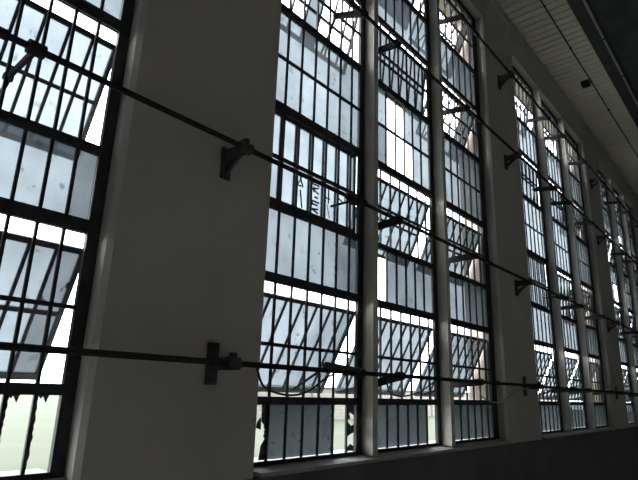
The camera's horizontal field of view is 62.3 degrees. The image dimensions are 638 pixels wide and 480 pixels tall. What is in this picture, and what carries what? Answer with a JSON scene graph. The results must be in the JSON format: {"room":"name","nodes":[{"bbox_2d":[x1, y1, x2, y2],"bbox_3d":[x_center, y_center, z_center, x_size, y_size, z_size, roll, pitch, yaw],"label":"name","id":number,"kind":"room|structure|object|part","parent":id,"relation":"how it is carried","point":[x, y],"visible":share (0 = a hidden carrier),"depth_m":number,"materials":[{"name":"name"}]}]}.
{"room":"abandoned factory hall","nodes":[
{"label":"abandoned factory hall","id":0,"kind":"room"},
{"bbox_2d":[63,0,637,479],"bbox_3d":[4.938,0.464,13.024,0.704,13.398,53.909,-12,-21,39],"label":"wall","id":1,"kind":"structure","parent":0,"point":[180,266],"depth_m":5.34,"materials":[{"name":"paint"}]},
{"bbox_2d":[0,469,67,479],"bbox_3d":[-3.936,1.273,2.151,0.827,0.114,5.711,-12,-21,39],"label":"trim","id":2,"kind":"structure","parent":1,"relation":"attached to","point":[30,470],"depth_m":4.27,"materials":[{"name":"paint"}]},
{"bbox_2d":[0,0,134,479],"bbox_3d":[-2.641,-2.854,4.942,0.638,9.447,1.760,-12,-21,39],"label":"window","id":3,"kind":"structure","parent":1,"relation":"in","point":[50,175],"depth_m":4.48,"materials":[{"name":"metal"}]},
{"bbox_3d":[-2.558,1.087,3.631,0.007,0.057,1.366,-11,-21,39],"label":"broken glass","id":4,"kind":"part","parent":3,"relation":"part of","materials":[{"name":"clear glass"}]},
{"bbox_3d":[-2.746,0.474,4.050,0.496,1.016,1.509,-11,-21,39],"label":"vent glass","id":5,"kind":"part","parent":3,"relation":"part of","materials":[{"name":"clear glass"}]},
{"bbox_3d":[-2.747,0.476,4.050,0.576,1.119,1.544,-11,-21,39],"label":"vent sash","id":6,"kind":"part","parent":3,"relation":"part of","materials":[{"name":"metal"}]},
{"bbox_3d":[-2.669,-1.500,4.600,0.465,0.997,1.509,-11,-21,39],"label":"vent glass","id":7,"kind":"part","parent":3,"relation":"part of","materials":[{"name":"clear glass"}]},
{"bbox_3d":[-2.669,-1.498,4.600,0.544,1.099,1.544,-11,-21,39],"label":"vent sash","id":8,"kind":"part","parent":3,"relation":"part of","materials":[{"name":"metal"}]},
{"bbox_3d":[-2.397,-3.115,4.851,0.001,5.786,1.470,-12,-21,39],"label":"fixed glass","id":9,"kind":"part","parent":3,"relation":"part of","materials":[{"name":"clear glass"}]},
{"bbox_2d":[204,342,242,384],"bbox_3d":[-0.900,1.166,4.985,0.376,0.396,0.141,-12,-21,39],"label":"bracket","id":10,"kind":"object","parent":1,"relation":"attached to","point":[235,363],"visible":0.94,"depth_m":5.02,"materials":[{"name":"metal"}]},
{"bbox_3d":[-1.031,1.192,5.094,0.031,0.396,0.123,-11,-21,39],"label":"wall plate","id":11,"kind":"part","parent":10,"relation":"part of","materials":[{"name":"metal"}]},
{"bbox_3d":[-0.917,1.173,4.998,0.268,0.114,0.053,-11,-21,39],"label":"bracket arm","id":12,"kind":"part","parent":10,"relation":"part of","materials":[{"name":"metal"}]},
{"bbox_2d":[0,342,637,400],"bbox_3d":[4.947,3.446,12.081,1.163,0.413,53.504,-12,-21,39],"label":"shaft","id":13,"kind":"object","parent":10,"relation":"attached to","point":[327,367],"visible":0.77,"depth_m":5.61,"materials":[{"name":"black metal"}]},
{"bbox_2d":[256,368,334,395],"bbox_3d":[-0.239,1.503,5.535,0.077,0.265,1.202,-12,-21,39],"label":"cable","id":14,"kind":"object","parent":13,"relation":"hanging from","point":[257,369],"visible":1,"depth_m":5.44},
{"bbox_3d":[-0.125,1.778,6.835,0.606,0.352,0.071,-11,-21,39],"label":"link rod","id":15,"kind":"part","parent":13,"relation":"part of","materials":[{"name":"black metal"}]},
{"bbox_3d":[0.460,2.094,7.456,0.600,0.126,0.071,-11,-21,39],"label":"link rod","id":16,"kind":"part","parent":13,"relation":"part of","materials":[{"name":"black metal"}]},
{"bbox_2d":[385,377,435,396],"bbox_3d":[1.245,2.017,7.198,0.084,0.243,1.289,-12,-21,39],"label":"cable","id":17,"kind":"object","parent":13,"relation":"hanging from","point":[385,377],"visible":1,"depth_m":7.12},
{"bbox_2d":[479,386,528,402],"bbox_3d":[3.450,2.884,9.860,0.139,0.320,2.654,-10,-20,37],"label":"cable","id":18,"kind":"object","parent":13,"relation":"hanging from","point":[479,386],"visible":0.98,"depth_m":9.77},
{"bbox_2d":[219,138,253,180],"bbox_3d":[-0.861,-0.848,5.524,0.376,0.370,0.141,-12,-21,39],"label":"bracket","id":19,"kind":"object","parent":1,"relation":"attached to","point":[230,157],"visible":0.98,"depth_m":5.55,"materials":[{"name":"metal"}]},
{"bbox_3d":[-0.993,-0.813,5.630,0.031,0.352,0.123,-11,-21,39],"label":"wall plate","id":20,"kind":"part","parent":19,"relation":"part of","materials":[{"name":"metal"}]},
{"bbox_3d":[-0.879,-0.838,5.536,0.268,0.295,0.053,-11,-21,39],"label":"bracket arm","id":21,"kind":"part","parent":19,"relation":"part of","materials":[{"name":"metal"}]},
{"bbox_2d":[0,26,637,337],"bbox_3d":[5.048,1.376,12.640,1.077,0.412,53.504,-12,-21,39],"label":"shaft","id":22,"kind":"object","parent":19,"relation":"attached to","point":[33,48],"visible":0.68,"depth_m":5.33,"materials":[{"name":"black metal"}]},
{"bbox_3d":[-2.700,-1.167,4.394,0.520,0.302,0.071,-11,-21,39],"label":"link rod","id":23,"kind":"part","parent":22,"relation":"part of","materials":[{"name":"black metal"}]},
{"bbox_3d":[0.298,-0.498,7.170,0.379,0.059,0.071,-11,-21,39],"label":"link rod","id":24,"kind":"part","parent":22,"relation":"part of","materials":[{"name":"black metal"}]},
{"bbox_3d":[0.508,-0.507,6.984,0.240,0.167,0.123,-11,-21,39],"label":"lever","id":25,"kind":"part","parent":22,"relation":"part of","materials":[{"name":"black metal"}]},
{"bbox_2d":[254,0,365,466],"bbox_3d":[-0.208,-1.951,7.688,0.692,9.530,2.032,-12,-21,39],"label":"window","id":26,"kind":"structure","parent":1,"relation":"in","point":[314,246],"depth_m":7.01,"materials":[{"name":"metal"}]},
{"bbox_3d":[-0.336,1.369,6.770,0.547,1.030,1.830,-11,-21,39],"label":"vent glass","id":27,"kind":"part","parent":26,"relation":"part of","materials":[{"name":"clear glass"}]},
{"bbox_3d":[-0.111,2.260,6.288,0.011,0.568,1.740,-11,-21,39],"label":"broken glass","id":28,"kind":"part","parent":26,"relation":"part of","materials":[{"name":"clear glass"}]},
{"bbox_3d":[-0.337,1.371,6.770,0.630,1.132,1.866,-11,-21,39],"label":"vent sash","id":29,"kind":"part","parent":26,"relation":"part of","materials":[{"name":"metal"}]},
{"bbox_3d":[-0.045,-0.886,7.204,0.001,1.157,1.742,-12,-21,39],"label":"vent glass","id":30,"kind":"part","parent":26,"relation":"part of","materials":[{"name":"clear glass"}]},
{"bbox_3d":[-0.045,-0.884,7.204,0.044,1.250,1.778,-11,-21,39],"label":"vent sash","id":31,"kind":"part","parent":26,"relation":"part of","materials":[{"name":"metal"}]},
{"bbox_3d":[-0.071,-3.477,8.040,0.271,1.012,0.282,-11,-21,39],"label":"vent glass","id":32,"kind":"part","parent":26,"relation":"part of","materials":[{"name":"clear glass"}]},
{"bbox_3d":[-0.066,-3.473,8.046,0.338,1.112,1.866,-11,-21,39],"label":"vent sash","id":33,"kind":"part","parent":26,"relation":"part of","materials":[{"name":"metal"}]},
{"bbox_2d":[326,0,637,272],"bbox_3d":[5.170,-1.529,13.441,1.005,0.586,53.504,-12,-21,39],"label":"shaft","id":34,"kind":"object","parent":26,"relation":"attached to","point":[359,12],"visible":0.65,"depth_m":10.10,"materials":[{"name":"black metal"}]},
{"bbox_3d":[0.146,-3.187,8.150,0.328,0.566,0.071,-11,-21,39],"label":"link rod","id":35,"kind":"part","parent":34,"relation":"part of","materials":[{"name":"black metal"}]},
{"bbox_2d":[362,0,377,455],"bbox_3d":[0.784,-1.771,8.207,0.251,9.530,0.119,-12,-21,39],"label":"window mullion","id":36,"kind":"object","parent":1,"relation":"attached to","point":[370,245],"depth_m":7.61,"materials":[{"name":"paint"}]},
{"bbox_2d":[253,438,511,477],"bbox_3d":[1.226,3.160,7.892,0.827,0.114,6.613,-12,-21,39],"label":"trim","id":37,"kind":"structure","parent":1,"relation":"attached to","point":[312,465],"depth_m":6.63,"materials":[{"name":"paint"}]},
{"bbox_2d":[335,0,441,452],"bbox_3d":[1.184,-1.464,9.241,0.692,9.530,2.123,-12,-21,39],"label":"window","id":38,"kind":"structure","parent":1,"relation":"in","point":[410,281],"depth_m":8.88,"materials":[{"name":"metal"}]},
{"bbox_3d":[1.085,1.868,8.356,0.630,1.132,1.866,-11,-21,39],"label":"vent sash","id":39,"kind":"part","parent":38,"relation":"part of","materials":[{"name":"metal"}]},
{"bbox_3d":[1.085,1.866,8.356,0.547,1.030,1.830,-11,-21,39],"label":"vent glass","id":40,"kind":"part","parent":38,"relation":"part of","materials":[{"name":"clear glass"}]},
{"bbox_3d":[1.194,-0.283,8.932,0.453,1.017,1.830,-11,-21,39],"label":"vent glass","id":41,"kind":"part","parent":38,"relation":"part of","materials":[{"name":"clear glass"}]},
{"bbox_3d":[1.423,-3.012,9.582,0.110,1.042,1.830,-11,-21,39],"label":"vent glass","id":42,"kind":"part","parent":38,"relation":"part of","materials":[{"name":"clear glass"}]},
{"bbox_3d":[1.423,-3.010,9.582,0.163,1.138,1.866,-11,-21,39],"label":"vent sash","id":43,"kind":"part","parent":38,"relation":"part of","materials":[{"name":"metal"}]},
{"bbox_3d":[1.193,-0.281,8.932,0.531,1.119,1.866,-11,-21,39],"label":"vent sash","id":44,"kind":"part","parent":38,"relation":"part of","materials":[{"name":"metal"}]},
{"bbox_3d":[1.423,-0.760,8.864,0.001,7.880,1.791,-12,-21,39],"label":"fixed glass","id":45,"kind":"part","parent":38,"relation":"part of","materials":[{"name":"clear glass"}]},
{"bbox_3d":[1.423,-1.513,9.041,0.062,9.530,2.123,-11,-21,39],"label":"frame","id":46,"kind":"part","parent":38,"relation":"part of","materials":[{"name":"metal"}]},
{"bbox_2d":[429,0,455,445],"bbox_3d":[2.205,-1.274,9.793,0.251,9.530,0.119,-12,-21,39],"label":"window mullion","id":47,"kind":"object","parent":1,"relation":"attached to","point":[441,227],"depth_m":9.40,"materials":[{"name":"paint"}]},
{"bbox_2d":[249,427,637,479],"bbox_3d":[5.044,5.619,11.313,0.026,2.556,53.680,-12,-21,39],"label":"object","id":48,"kind":"structure","parent":1,"relation":"attached to","point":[611,454],"depth_m":10.34,"materials":[{"name":"paint"}]},
{"bbox_2d":[414,0,498,443],"bbox_3d":[2.648,-0.956,10.861,0.673,9.530,2.233,-12,-21,39],"label":"window","id":49,"kind":"structure","parent":1,"relation":"in","point":[470,299],"depth_m":10.57,"materials":[{"name":"metal"}]},
{"bbox_3d":[2.752,-4.703,11.937,0.593,1.260,1.866,-11,-21,39],"label":"vent sash","id":50,"kind":"part","parent":49,"relation":"part of","materials":[{"name":"metal"}]},
{"bbox_3d":[2.726,-2.462,11.258,0.468,1.073,1.866,-11,-21,39],"label":"vent sash","id":51,"kind":"part","parent":49,"relation":"part of","materials":[{"name":"metal"}]},
{"bbox_3d":[2.622,0.215,10.512,0.512,1.127,1.866,-11,-21,39],"label":"vent sash","id":52,"kind":"part","parent":49,"relation":"part of","materials":[{"name":"metal"}]},
{"bbox_3d":[2.622,0.213,10.512,0.435,1.025,1.830,-11,-21,39],"label":"vent glass","id":53,"kind":"part","parent":49,"relation":"part of","materials":[{"name":"clear glass"}]},
{"bbox_3d":[2.513,2.368,9.935,0.610,1.141,1.866,-11,-21,39],"label":"vent sash","id":54,"kind":"part","parent":49,"relation":"part of","materials":[{"name":"metal"}]},
{"bbox_3d":[2.514,2.366,9.934,0.529,1.039,1.830,-11,-21,39],"label":"vent glass","id":55,"kind":"part","parent":49,"relation":"part of","materials":[{"name":"clear glass"}]},
{"bbox_3d":[3.277,-4.522,12.521,0.515,1.158,0.220,-11,-21,39],"label":"vent glass","id":56,"kind":"part","parent":49,"relation":"part of","materials":[{"name":"clear glass"}]},
{"bbox_3d":[3.159,-2.313,11.739,0.392,0.971,0.502,-11,-21,39],"label":"vent glass","id":57,"kind":"part","parent":49,"relation":"part of","materials":[{"name":"clear glass"}]},
{"bbox_3d":[2.844,-0.263,10.450,0.001,7.880,1.791,-12,-21,39],"label":"fixed glass","id":58,"kind":"part","parent":49,"relation":"part of","materials":[{"name":"clear glass"}]},
{"bbox_3d":[2.880,-1.003,10.667,0.062,9.530,2.233,-11,-21,39],"label":"frame","id":59,"kind":"part","parent":49,"relation":"part of","materials":[{"name":"metal"}]},
{"bbox_2d":[497,70,514,89],"bbox_3d":[4.504,-3.858,12.705,0.376,0.370,0.141,-12,-21,39],"label":"bracket","id":60,"kind":"object","parent":1,"relation":"attached to","point":[505,77],"visible":0.98,"depth_m":12.73,"materials":[{"name":"metal"}]},
{"bbox_3d":[4.372,-3.823,12.812,0.031,0.352,0.123,-11,-21,39],"label":"wall plate","id":61,"kind":"part","parent":60,"relation":"part of","materials":[{"name":"metal"}]},
{"bbox_3d":[4.486,-3.848,12.718,0.268,0.295,0.053,-11,-21,39],"label":"bracket arm","id":62,"kind":"part","parent":60,"relation":"part of","materials":[{"name":"metal"}]},
{"bbox_2d":[440,0,637,232],"bbox_3d":[5.192,-3.589,14.067,1.127,0.443,53.504,-12,-21,39],"label":"shaft","id":63,"kind":"object","parent":60,"relation":"attached to","point":[460,16],"visible":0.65,"depth_m":14.54,"materials":[{"name":"black metal"}]},
{"bbox_2d":[504,151,521,169],"bbox_3d":[4.481,-1.842,12.185,0.376,0.370,0.141,-12,-21,39],"label":"bracket","id":64,"kind":"object","parent":1,"relation":"attached to","point":[512,157],"visible":0.96,"depth_m":12.21,"materials":[{"name":"metal"}]},
{"bbox_3d":[4.349,-1.807,12.292,0.031,0.352,0.123,-11,-21,39],"label":"wall plate","id":65,"kind":"part","parent":64,"relation":"part of","materials":[{"name":"metal"}]},
{"bbox_3d":[4.463,-1.832,12.198,0.268,0.295,0.053,-11,-21,39],"label":"bracket arm","id":66,"kind":"part","parent":64,"relation":"part of","materials":[{"name":"metal"}]},
{"bbox_2d":[514,277,533,295],"bbox_3d":[4.459,1.013,11.461,0.376,0.370,0.141,-12,-21,39],"label":"bracket","id":67,"kind":"object","parent":1,"relation":"attached to","point":[517,283],"visible":0.94,"depth_m":11.49,"materials":[{"name":"metal"}]},
{"bbox_3d":[4.328,1.048,11.568,0.031,0.352,0.123,-11,-21,39],"label":"wall plate","id":68,"kind":"part","parent":67,"relation":"part of","materials":[{"name":"metal"}]},
{"bbox_3d":[4.442,1.023,11.474,0.268,0.295,0.053,-11,-21,39],"label":"bracket arm","id":69,"kind":"part","parent":67,"relation":"part of","materials":[{"name":"metal"}]},
{"bbox_2d":[522,376,543,395],"bbox_3d":[4.436,3.032,10.939,0.376,0.396,0.141,-12,-21,39],"label":"bracket","id":70,"kind":"object","parent":1,"relation":"attached to","point":[524,378],"visible":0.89,"depth_m":10.96,"materials":[{"name":"metal"}]},
{"bbox_3d":[4.305,3.059,11.049,0.031,0.396,0.123,-11,-21,39],"label":"wall plate","id":71,"kind":"part","parent":70,"relation":"part of","materials":[{"name":"metal"}]},
{"bbox_2d":[512,65,562,433],"bbox_3d":[5.265,-0.045,13.766,0.653,9.530,2.032,-12,-21,39],"label":"window","id":72,"kind":"structure","parent":1,"relation":"in","point":[542,315],"depth_m":13.63,"materials":[{"name":"metal"}]},
{"bbox_3d":[5.489,-3.821,14.758,0.279,1.347,1.866,-11,-21,39],"label":"vent sash","id":73,"kind":"part","parent":72,"relation":"part of","materials":[{"name":"metal"}]},
{"bbox_3d":[6.013,-3.641,15.342,0.220,1.248,0.220,-11,-21,39],"label":"vent glass","id":74,"kind":"part","parent":72,"relation":"part of","materials":[{"name":"clear glass"}]},
{"bbox_3d":[5.483,-1.614,14.071,0.055,1.046,1.830,-11,-21,39],"label":"vent glass","id":75,"kind":"part","parent":72,"relation":"part of","materials":[{"name":"clear glass"}]},
{"bbox_3d":[5.483,-1.612,14.071,0.104,1.140,1.866,-11,-21,39],"label":"vent sash","id":76,"kind":"part","parent":72,"relation":"part of","materials":[{"name":"metal"}]},
{"bbox_3d":[5.413,1.023,13.295,0.001,1.157,1.742,-12,-21,39],"label":"vent glass","id":77,"kind":"part","parent":72,"relation":"part of","materials":[{"name":"clear glass"}]},
{"bbox_3d":[5.413,1.025,13.295,0.044,1.250,1.778,-11,-21,39],"label":"vent sash","id":78,"kind":"part","parent":72,"relation":"part of","materials":[{"name":"metal"}]},
{"bbox_3d":[5.137,3.284,12.846,0.511,1.048,1.830,-11,-21,39],"label":"vent glass","id":79,"kind":"part","parent":72,"relation":"part of","materials":[{"name":"clear glass"}]},
{"bbox_3d":[5.136,3.287,12.846,0.591,1.150,1.866,-11,-21,39],"label":"vent sash","id":80,"kind":"part","parent":72,"relation":"part of","materials":[{"name":"metal"}]},
{"bbox_2d":[533,87,571,431],"bbox_3d":[6.242,0.139,14.298,0.251,9.530,0.119,-12,-21,39],"label":"trim","id":81,"kind":"structure","parent":1,"relation":"attached to","point":[552,263],"depth_m":14.05,"materials":[{"name":"paint"}]},
{"bbox_2d":[538,100,587,430],"bbox_3d":[6.657,0.442,15.319,0.653,9.530,2.123,-12,-21,39],"label":"window","id":82,"kind":"structure","parent":1,"relation":"in","point":[562,248],"depth_m":15.23,"materials":[{"name":"metal"}]},
{"bbox_3d":[6.955,-3.346,16.310,0.162,1.358,1.866,-11,-21,39],"label":"vent sash","id":83,"kind":"part","parent":82,"relation":"part of","materials":[{"name":"metal"}]},
{"bbox_3d":[6.912,-1.120,15.651,0.084,1.140,1.866,-11,-21,39],"label":"vent sash","id":84,"kind":"part","parent":82,"relation":"part of","materials":[{"name":"metal"}]},
{"bbox_3d":[6.912,-1.122,15.652,0.037,1.047,1.830,-11,-21,39],"label":"vent glass","id":85,"kind":"part","parent":82,"relation":"part of","materials":[{"name":"clear glass"}]},
{"bbox_3d":[6.557,3.784,14.432,0.591,1.150,1.866,-11,-21,39],"label":"vent sash","id":86,"kind":"part","parent":82,"relation":"part of","materials":[{"name":"metal"}]},
{"bbox_3d":[6.783,1.580,14.921,0.191,1.202,1.866,-11,-21,39],"label":"vent sash","id":87,"kind":"part","parent":82,"relation":"part of","materials":[{"name":"metal"}]},
{"bbox_3d":[6.558,3.782,14.432,0.511,1.048,1.830,-11,-21,39],"label":"vent glass","id":88,"kind":"part","parent":82,"relation":"part of","materials":[{"name":"clear glass"}]},
{"bbox_3d":[6.783,1.578,14.921,0.136,1.105,1.830,-11,-21,39],"label":"vent glass","id":89,"kind":"part","parent":82,"relation":"part of","materials":[{"name":"clear glass"}]},
{"bbox_3d":[6.881,1.149,14.955,0.001,7.880,1.791,-12,-21,39],"label":"fixed glass","id":90,"kind":"part","parent":82,"relation":"part of","materials":[{"name":"clear glass"}]},
{"bbox_2d":[489,0,637,198],"bbox_3d":[5.426,-5.718,14.524,0.053,0.220,53.680,-12,-21,39],"label":"trim","id":91,"kind":"structure","parent":1,"relation":"attached to","point":[494,3],"depth_m":16.75,"materials":[{"name":"paint"}]},
{"bbox_2d":[557,117,595,428],"bbox_3d":[7.663,0.636,15.884,0.251,9.530,0.119,-12,-21,39],"label":"trim","id":92,"kind":"structure","parent":1,"relation":"attached to","point":[591,421],"depth_m":15.66,"materials":[{"name":"paint"}]},
{"bbox_2d":[541,426,617,438],"bbox_3d":[6.684,5.070,13.983,0.827,0.114,6.613,-12,-21,39],"label":"trim","id":93,"kind":"structure","parent":1,"relation":"attached to","point":[583,431],"depth_m":13.12,"materials":[{"name":"paint"}]},
{"bbox_2d":[556,129,608,427],"bbox_3d":[8.121,0.950,16.939,0.634,9.530,2.233,-12,-21,39],"label":"window","id":94,"kind":"structure","parent":1,"relation":"in","point":[600,408],"depth_m":16.92,"materials":[{"name":"metal"}]},
{"bbox_3d":[8.368,-2.844,17.903,0.186,1.357,1.866,-11,-21,39],"label":"vent sash","id":95,"kind":"part","parent":94,"relation":"part of","materials":[{"name":"metal"}]},
{"bbox_3d":[8.258,-0.581,17.292,0.218,1.024,1.830,-11,-21,39],"label":"vent glass","id":96,"kind":"part","parent":94,"relation":"part of","materials":[{"name":"clear glass"}]},
{"bbox_3d":[8.118,2.113,16.573,0.344,1.059,1.830,-11,-21,39],"label":"vent glass","id":97,"kind":"part","parent":94,"relation":"part of","materials":[{"name":"clear glass"}]},
{"bbox_3d":[8.117,2.115,16.573,0.414,1.160,1.866,-11,-21,39],"label":"vent sash","id":98,"kind":"part","parent":94,"relation":"part of","materials":[{"name":"metal"}]},
{"bbox_3d":[7.987,4.278,16.012,0.493,1.057,1.830,-11,-21,39],"label":"vent glass","id":99,"kind":"part","parent":94,"relation":"part of","materials":[{"name":"clear glass"}]},
{"bbox_3d":[7.986,4.280,16.012,0.572,1.159,1.866,-11,-21,39],"label":"vent sash","id":100,"kind":"part","parent":94,"relation":"part of","materials":[{"name":"metal"}]},
{"bbox_3d":[8.303,1.647,16.541,0.001,7.880,1.791,-12,-21,39],"label":"fixed glass","id":101,"kind":"part","parent":94,"relation":"part of","materials":[{"name":"clear glass"}]},
{"bbox_2d":[590,177,601,188],"bbox_3d":[9.765,-2.018,18.577,0.376,0.370,0.141,-12,-21,39],"label":"bracket","id":102,"kind":"object","parent":1,"relation":"attached to","point":[597,180],"visible":0.98,"depth_m":18.60,"materials":[{"name":"metal"}]},
{"bbox_3d":[9.748,-2.008,18.590,0.268,0.295,0.053,-11,-21,39],"label":"bracket arm","id":103,"kind":"part","parent":102,"relation":"part of","materials":[{"name":"metal"}]},
{"bbox_2d":[596,233,609,245],"bbox_3d":[9.700,-0.017,18.008,0.376,0.370,0.141,-12,-21,39],"label":"bracket","id":104,"kind":"object","parent":1,"relation":"attached to","point":[603,237],"visible":0.94,"depth_m":18.03,"materials":[{"name":"metal"}]},
{"bbox_3d":[9.682,-0.007,18.021,0.268,0.295,0.053,-11,-21,39],"label":"bracket arm","id":105,"kind":"part","parent":104,"relation":"part of","materials":[{"name":"metal"}]},
{"bbox_2d":[606,320,619,331],"bbox_3d":[9.606,2.814,17.205,0.376,0.370,0.141,-12,-21,39],"label":"bracket","id":106,"kind":"object","parent":1,"relation":"attached to","point":[612,324],"visible":0.98,"depth_m":17.23,"materials":[{"name":"metal"}]},
{"bbox_3d":[9.589,2.824,17.217,0.268,0.295,0.053,-11,-21,39],"label":"bracket arm","id":107,"kind":"part","parent":106,"relation":"part of","materials":[{"name":"metal"}]},
{"bbox_2d":[598,170,635,423],"bbox_3d":[10.769,1.855,19.819,0.533,9.530,2.032,-12,-21,39],"label":"window","id":108,"kind":"structure","parent":1,"relation":"in","point":[606,212],"depth_m":19.95,"materials":[{"name":"metal"}]},
{"bbox_3d":[10.918,2.562,19.460,0.001,7.880,1.791,-12,-21,39],"label":"fixed glass","id":109,"kind":"part","parent":108,"relation":"part of","materials":[{"name":"clear glass"}]},
{"bbox_2d":[603,187,637,401],"bbox_3d":[12.145,2.345,21.385,0.574,9.530,2.123,-12,-21,39],"label":"window","id":110,"kind":"structure","parent":1,"relation":"in","point":[626,274],"depth_m":21.73,"materials":[{"name":"metal"}]},
{"bbox_3d":[12.340,2.306,21.223,0.062,9.530,2.123,-11,-21,39],"label":"frame","id":111,"kind":"part","parent":110,"relation":"part of","materials":[{"name":"metal"}]},
{"bbox_3d":[12.340,3.059,21.046,0.001,7.880,1.791,-12,-21,39],"label":"fixed glass","id":112,"kind":"part","parent":110,"relation":"part of","materials":[{"name":"clear glass"}]},
{"bbox_2d":[606,177,637,422],"bbox_3d":[11.700,2.048,20.389,0.251,9.530,0.119,-12,-21,39],"label":"trim","id":113,"kind":"structure","parent":1,"relation":"attached to","point":[633,376],"depth_m":20.28,"materials":[{"name":"paint"}]},
{"bbox_2d":[615,386,629,398],"bbox_3d":[9.598,4.838,16.699,0.376,0.396,0.141,-12,-21,39],"label":"bracket","id":114,"kind":"object","parent":1,"relation":"attached to","point":[628,393],"visible":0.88,"depth_m":16.72,"materials":[{"name":"metal"}]},
{"bbox_2d":[616,203,637,342],"bbox_3d":[13.618,2.852,22.998,0.533,9.530,2.233,-12,-21,39],"label":"window","id":115,"kind":"structure","parent":1,"relation":"in","point":[629,222],"depth_m":24.02,"materials":[{"name":"metal"}]},
{"bbox_3d":[13.797,2.816,22.849,0.062,9.530,2.233,-11,-21,39],"label":"frame","id":116,"kind":"part","parent":115,"relation":"part of","materials":[{"name":"metal"}]},
{"bbox_3d":[13.761,3.556,22.632,0.001,7.880,1.791,-12,-21,39],"label":"fixed glass","id":117,"kind":"part","parent":115,"relation":"part of","materials":[{"name":"clear glass"}]},
{"bbox_2d":[618,193,637,340],"bbox_3d":[13.121,2.545,21.975,0.251,9.530,0.119,-12,-21,39],"label":"trim","id":118,"kind":"structure","parent":1,"relation":"attached to","point":[621,195],"depth_m":22.35,"materials":[{"name":"paint"}]},
{"bbox_2d":[629,423,637,426],"bbox_3d":[12.142,6.979,20.073,0.827,0.114,6.613,-12,-21,39],"label":"trim","id":119,"kind":"structure","parent":1,"relation":"attached to","point":[634,424],"depth_m":18.00,"materials":[{"name":"paint"}]},
{"bbox_2d":[497,0,637,193],"bbox_3d":[12.757,-7.441,8.496,20.746,0.264,53.680,-12,-21,39],"label":"ceiling","id":120,"kind":"structure","parent":0,"point":[531,19],"depth_m":16.36,"materials":[{"name":"white wood"}]},
{"bbox_2d":[580,79,590,87],"bbox_3d":[8.528,-4.999,16.889,0.233,0.114,0.299,-12,-21,39],"label":"junction box","id":121,"kind":"object","parent":120,"relation":"attached to","point":[585,83],"visible":1,"depth_m":16.83,"materials":[{"name":"black metal"}]},
{"bbox_3d":[8.527,-4.953,16.875,0.233,0.018,0.299,-11,-21,39],"label":"plate","id":122,"kind":"part","parent":121,"relation":"part of","materials":[{"name":"black metal"}]},
{"bbox_2d":[540,0,637,156],"bbox_3d":[14.556,-2.991,23.386,0.053,0.045,27.544,-12,-21,39],"label":"conduit","id":123,"kind":"object","parent":120,"relation":"attached to","point":[544,6],"visible":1,"depth_m":16.15,"materials":[{"name":"black metal"}]},
{"bbox_2d":[567,0,637,127],"bbox_3d":[7.245,-6.026,12.991,1.795,0.352,53.680,-12,-21,39],"label":"ceiling beam","id":124,"kind":"structure","parent":120,"relation":"attached to","point":[617,20],"depth_m":14.25,"materials":[{"name":"metal"}]},
{"bbox_2d":[582,0,637,106],"bbox_3d":[6.818,-5.748,13.287,0.070,0.090,53.504,-12,-21,39],"label":"pipe","id":125,"kind":"object","parent":124,"relation":"attached to","point":[584,1],"visible":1,"depth_m":14.63,"materials":[{"name":"metal"}]},
{"label":"outside","id":126,"kind":"structure","parent":0,"visible":0},
{"bbox_2d":[0,395,434,471],"bbox_3d":[-28.907,13.977,45.791,96.294,0.176,158.400,-12,-21,39],"label":"ground","id":127,"kind":"structure","parent":126,"point":[15,423],"depth_m":19.73,"materials":[{"name":"white"}]},
{"bbox_2d":[256,387,556,421],"bbox_3d":[13.816,15.065,48.420,1.144,2.046,55.000,-12,-21,39],"label":"wall","id":128,"kind":"structure","parent":127,"relation":"on","point":[339,410],"depth_m":33.73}
]}

